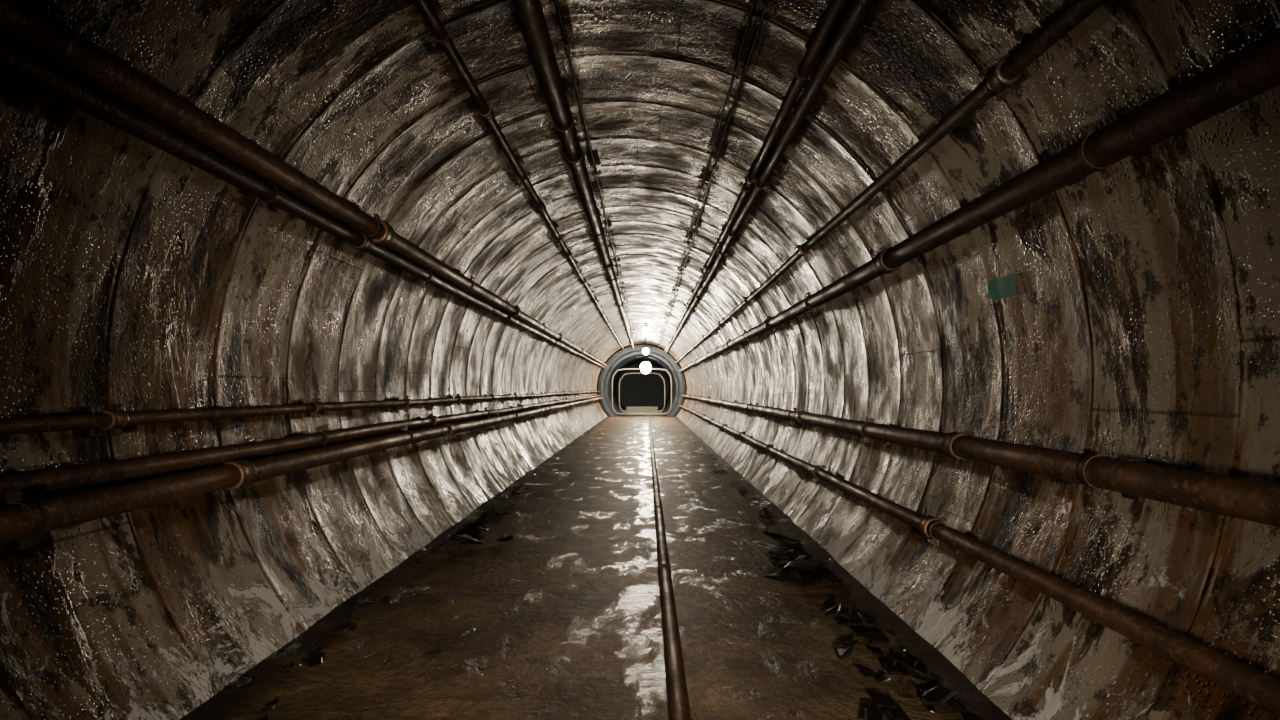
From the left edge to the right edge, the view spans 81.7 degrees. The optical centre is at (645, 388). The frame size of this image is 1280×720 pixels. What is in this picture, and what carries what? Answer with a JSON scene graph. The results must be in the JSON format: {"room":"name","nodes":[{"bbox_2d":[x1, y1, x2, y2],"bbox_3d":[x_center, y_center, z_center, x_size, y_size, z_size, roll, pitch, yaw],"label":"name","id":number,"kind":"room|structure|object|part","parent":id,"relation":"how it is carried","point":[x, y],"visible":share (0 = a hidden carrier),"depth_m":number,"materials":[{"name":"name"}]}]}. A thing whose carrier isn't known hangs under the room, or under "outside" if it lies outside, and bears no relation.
{"room":"underground passage","nodes":[
{"label":"underground passage","id":0,"kind":"room"},
{"bbox_2d":[179,416,1011,719],"bbox_3d":[-0.225,1.478,16.500,3.900,0.057,47.000,0,0,0],"label":"floor","id":1,"kind":"structure","parent":0,"point":[561,619],"depth_m":4.68,"materials":[{"name":"concrete"}]},
{"bbox_2d":[261,443,578,713],"bbox_3d":[-1.764,1.465,11.597,0.442,0.046,16.872,0,0,0],"label":"debris pile","id":2,"kind":"object","parent":1,"relation":"on","point":[314,661],"visible":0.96,"depth_m":4.51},
{"bbox_2d":[442,510,512,544],"bbox_3d":[-1.631,1.434,7.921,0.681,0.107,1.934,0,0,0],"label":"debris pile","id":3,"kind":"object","parent":1,"relation":"on","point":[466,538],"visible":1,"depth_m":7.62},
{"bbox_2d":[648,416,690,719],"bbox_3d":[0.150,1.470,16.100,0.117,0.112,46.000,0,0,0],"label":"pipe","id":4,"kind":"object","parent":1,"relation":"on","point":[677,694],"visible":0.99,"depth_m":4.52,"materials":[{"name":"brown metal"}]},
{"bbox_2d":[688,441,771,519],"bbox_3d":[1.349,1.464,15.137,0.354,0.047,13.458,0,0,0],"label":"debris pile","id":5,"kind":"object","parent":1,"relation":"on","point":[739,488],"visible":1,"depth_m":10.85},
{"bbox_2d":[763,531,843,584],"bbox_3d":[1.225,1.432,6.436,0.609,0.113,1.754,0,0,0],"label":"debris pile","id":6,"kind":"object","parent":1,"relation":"on","point":[815,569],"visible":1,"depth_m":5.99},
{"bbox_2d":[803,603,982,719],"bbox_3d":[1.187,1.452,3.973,0.662,0.071,2.003,0,0,0],"label":"debris pile","id":7,"kind":"object","parent":1,"relation":"on","point":[913,666],"visible":1,"depth_m":3.81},
{"bbox_2d":[0,0,1279,719],"bbox_3d":[-0.225,-0.472,16.502,4.811,3.958,46.593,0,0,0],"label":"tunnel wall lining","id":8,"kind":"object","parent":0,"point":[1142,320],"visible":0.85,"depth_m":4.21,"materials":[{"name":"grey concrete"}]},
{"bbox_2d":[0,390,598,435],"bbox_3d":[-2.550,0.142,16.300,0.176,0.171,46.400,0,0,0],"label":"pipe","id":9,"kind":"object","parent":8,"relation":"attached to","point":[99,420],"visible":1,"depth_m":3.99,"materials":[{"name":"brown metal"}]},
{"bbox_2d":[0,395,600,499],"bbox_3d":[-2.497,0.377,16.300,0.218,0.198,46.400,0,0,0],"label":"pipe","id":10,"kind":"object","parent":8,"relation":"attached to","point":[31,482],"visible":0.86,"depth_m":3.97,"materials":[{"name":"brown metal"}]},
{"bbox_2d":[0,397,603,549],"bbox_3d":[-2.389,0.499,16.300,0.374,0.274,46.400,0,0,0],"label":"pipe","id":11,"kind":"object","parent":8,"relation":"attached to","point":[21,520],"visible":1,"depth_m":3.61,"materials":[{"name":"brown metal"}]},
{"bbox_2d":[0,34,605,368],"bbox_3d":[-2.244,-1.159,16.300,0.258,0.255,46.400,0,0,0],"label":"pipe","id":12,"kind":"object","parent":8,"relation":"attached to","point":[16,60],"visible":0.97,"depth_m":3.52,"materials":[{"name":"metal"}]},
{"bbox_2d":[0,0,607,366],"bbox_3d":[-2.164,-1.271,16.300,0.286,0.278,46.400,0,0,0],"label":"pipe","id":13,"kind":"object","parent":8,"relation":"attached to","point":[43,33],"visible":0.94,"depth_m":3.36,"materials":[{"name":"brown metal"}]},
{"bbox_2d":[414,0,624,350],"bbox_3d":[-1.228,-2.134,16.300,0.220,0.229,46.400,0,0,0],"label":"pipe","id":14,"kind":"object","parent":8,"relation":"attached to","point":[431,18],"visible":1,"depth_m":5.55,"materials":[{"name":"metal"}]},
{"bbox_2d":[512,0,634,348],"bbox_3d":[-0.680,-2.263,16.300,0.266,0.320,46.400,0,0,0],"label":"pipe","id":15,"kind":"object","parent":8,"relation":"attached to","point":[530,14],"visible":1,"depth_m":5.82,"materials":[{"name":"metal"}]},
{"bbox_2d":[554,0,636,343],"bbox_3d":[-0.547,-2.368,16.300,0.141,0.163,46.400,0,0,0],"label":"electrical cable","id":16,"kind":"object","parent":8,"relation":"attached to","point":[563,31],"visible":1,"depth_m":6.00,"materials":[{"name":"black rubber"}]},
{"bbox_2d":[639,342,651,374],"bbox_3d":[-0.015,-1.591,38.600,0.650,1.677,0.566,0,0,0],"label":"lamp","id":17,"kind":"object","parent":8,"relation":"attached to","point":[645,367],"visible":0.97,"depth_m":38.43,"materials":[{"name":"beige"}]},
{"bbox_3d":[-0.015,-1.120,38.600,0.560,0.644,0.560,0,0,0],"label":"glass bulb","id":18,"kind":"part","parent":17,"relation":"part of","materials":[{"name":"beige glass"}]},
{"bbox_2d":[642,339,648,354],"bbox_3d":[-0.005,-2.036,36.000,0.351,0.788,0.307,0,0,0],"label":"lamp","id":19,"kind":"object","parent":8,"relation":"attached to","point":[645,350],"visible":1,"depth_m":35.90,"materials":[{"name":"beige"}]},
{"bbox_3d":[-0.005,-1.840,36.000,0.300,0.345,0.300,0,0,0],"label":"glass bulb","id":20,"kind":"part","parent":19,"relation":"part of","materials":[{"name":"beige glass"}]},
{"bbox_2d":[642,323,650,335],"bbox_3d":[0.015,-2.196,27.500,0.351,0.468,0.307,0,0,0],"label":"lamp","id":21,"kind":"object","parent":8,"relation":"attached to","point":[646,330],"visible":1,"depth_m":27.41,"materials":[{"name":"beige"}]},
{"bbox_3d":[0.015,-2.160,27.500,0.300,0.345,0.300,0,0,0],"label":"glass bulb","id":22,"kind":"part","parent":21,"relation":"part of","materials":[{"name":"beige glass"}]},
{"bbox_2d":[657,0,754,347],"bbox_3d":[0.629,-2.240,16.300,0.154,0.151,46.400,0,0,0],"label":"electrical cable","id":23,"kind":"object","parent":8,"relation":"attached to","point":[736,67],"visible":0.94,"depth_m":5.78,"materials":[{"name":"black rubber"}]},
{"bbox_2d":[658,0,778,347],"bbox_3d":[0.687,-2.198,16.300,0.167,0.180,46.400,0,0,0],"label":"electrical cable","id":24,"kind":"object","parent":8,"relation":"attached to","point":[765,7],"visible":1,"depth_m":5.93,"materials":[{"name":"black rubber"}]},
{"bbox_2d":[664,0,847,352],"bbox_3d":[1.010,-2.004,16.300,0.234,0.236,46.400,0,0,0],"label":"pipe","id":25,"kind":"object","parent":8,"relation":"attached to","point":[812,55],"visible":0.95,"depth_m":5.13,"materials":[{"name":"metal"}]},
{"bbox_2d":[665,0,874,353],"bbox_3d":[1.088,-1.938,16.300,0.251,0.261,46.400,0,0,0],"label":"pipe","id":26,"kind":"object","parent":8,"relation":"attached to","point":[856,12],"visible":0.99,"depth_m":5.07,"materials":[{"name":"metal"}]},
{"bbox_2d":[675,0,1106,362],"bbox_3d":[1.639,-1.431,16.300,0.227,0.228,46.400,0,0,0],"label":"pipe","id":27,"kind":"object","parent":8,"relation":"attached to","point":[1011,68],"visible":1,"depth_m":3.59,"materials":[{"name":"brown metal"}]},
{"bbox_2d":[678,28,1279,372],"bbox_3d":[1.859,-0.971,16.300,0.303,0.281,46.400,0,0,0],"label":"pipe","id":28,"kind":"object","parent":8,"relation":"attached to","point":[1253,70],"visible":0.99,"depth_m":2.93,"materials":[{"name":"metal"}]},
{"bbox_2d":[679,404,1279,717],"bbox_3d":[1.867,0.907,16.300,0.254,0.241,46.400,0,0,0],"label":"pipe","id":29,"kind":"object","parent":8,"relation":"attached to","point":[1258,687],"visible":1,"depth_m":2.97,"materials":[{"name":"brown metal"}]},
{"bbox_2d":[681,394,1279,526],"bbox_3d":[2.014,0.360,16.300,0.288,0.249,46.400,0,0,0],"label":"pipe","id":30,"kind":"object","parent":8,"relation":"attached to","point":[1254,500],"visible":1,"depth_m":3.18,"materials":[{"name":"brown metal"}]},
{"bbox_2d":[988,273,1015,300],"bbox_3d":[2.103,-0.596,4.370,0.032,0.120,0.380,0,0,0],"label":"tag","id":31,"kind":"object","parent":8,"relation":"attached to","point":[1003,287],"visible":1,"depth_m":4.36,"materials":[{"name":"paint"}]},
{"bbox_2d":[616,409,667,416],"bbox_3d":[-0.225,1.530,47.400,3.900,0.060,15.600,0,0,0],"label":"floor","id":32,"kind":"structure","parent":0,"point":[626,409],"depth_m":40.37,"materials":[{"name":"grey concrete"}]},
{"bbox_2d":[611,368,671,414],"bbox_3d":[-0.225,0.140,40.400,3.330,2.570,0.086,0,0,0],"label":"hoop","id":33,"kind":"object","parent":32,"relation":"on","point":[623,368],"visible":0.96,"depth_m":40.37},
{"bbox_2d":[618,372,665,412],"bbox_3d":[-0.225,0.240,42.200,2.690,2.370,0.086,0,0,0],"label":"hoop","id":34,"kind":"object","parent":32,"relation":"on","point":[630,372],"visible":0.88,"depth_m":42.17},
{"bbox_2d":[623,407,660,411],"bbox_3d":[-0.225,1.260,42.750,2.200,0.480,0.600,0,0,0],"label":"concrete step","id":35,"kind":"structure","parent":32,"relation":"on","point":[629,409],"depth_m":42.75,"materials":[{"name":"beige concrete"}]},
{"bbox_2d":[598,345,685,416],"bbox_3d":[-0.225,-0.430,47.475,4.718,3.900,15.750,0,0,0],"label":"portal","id":36,"kind":"object","parent":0,"point":[636,390],"depth_m":47.00,"materials":[{"name":"grey concrete"}]}
]}

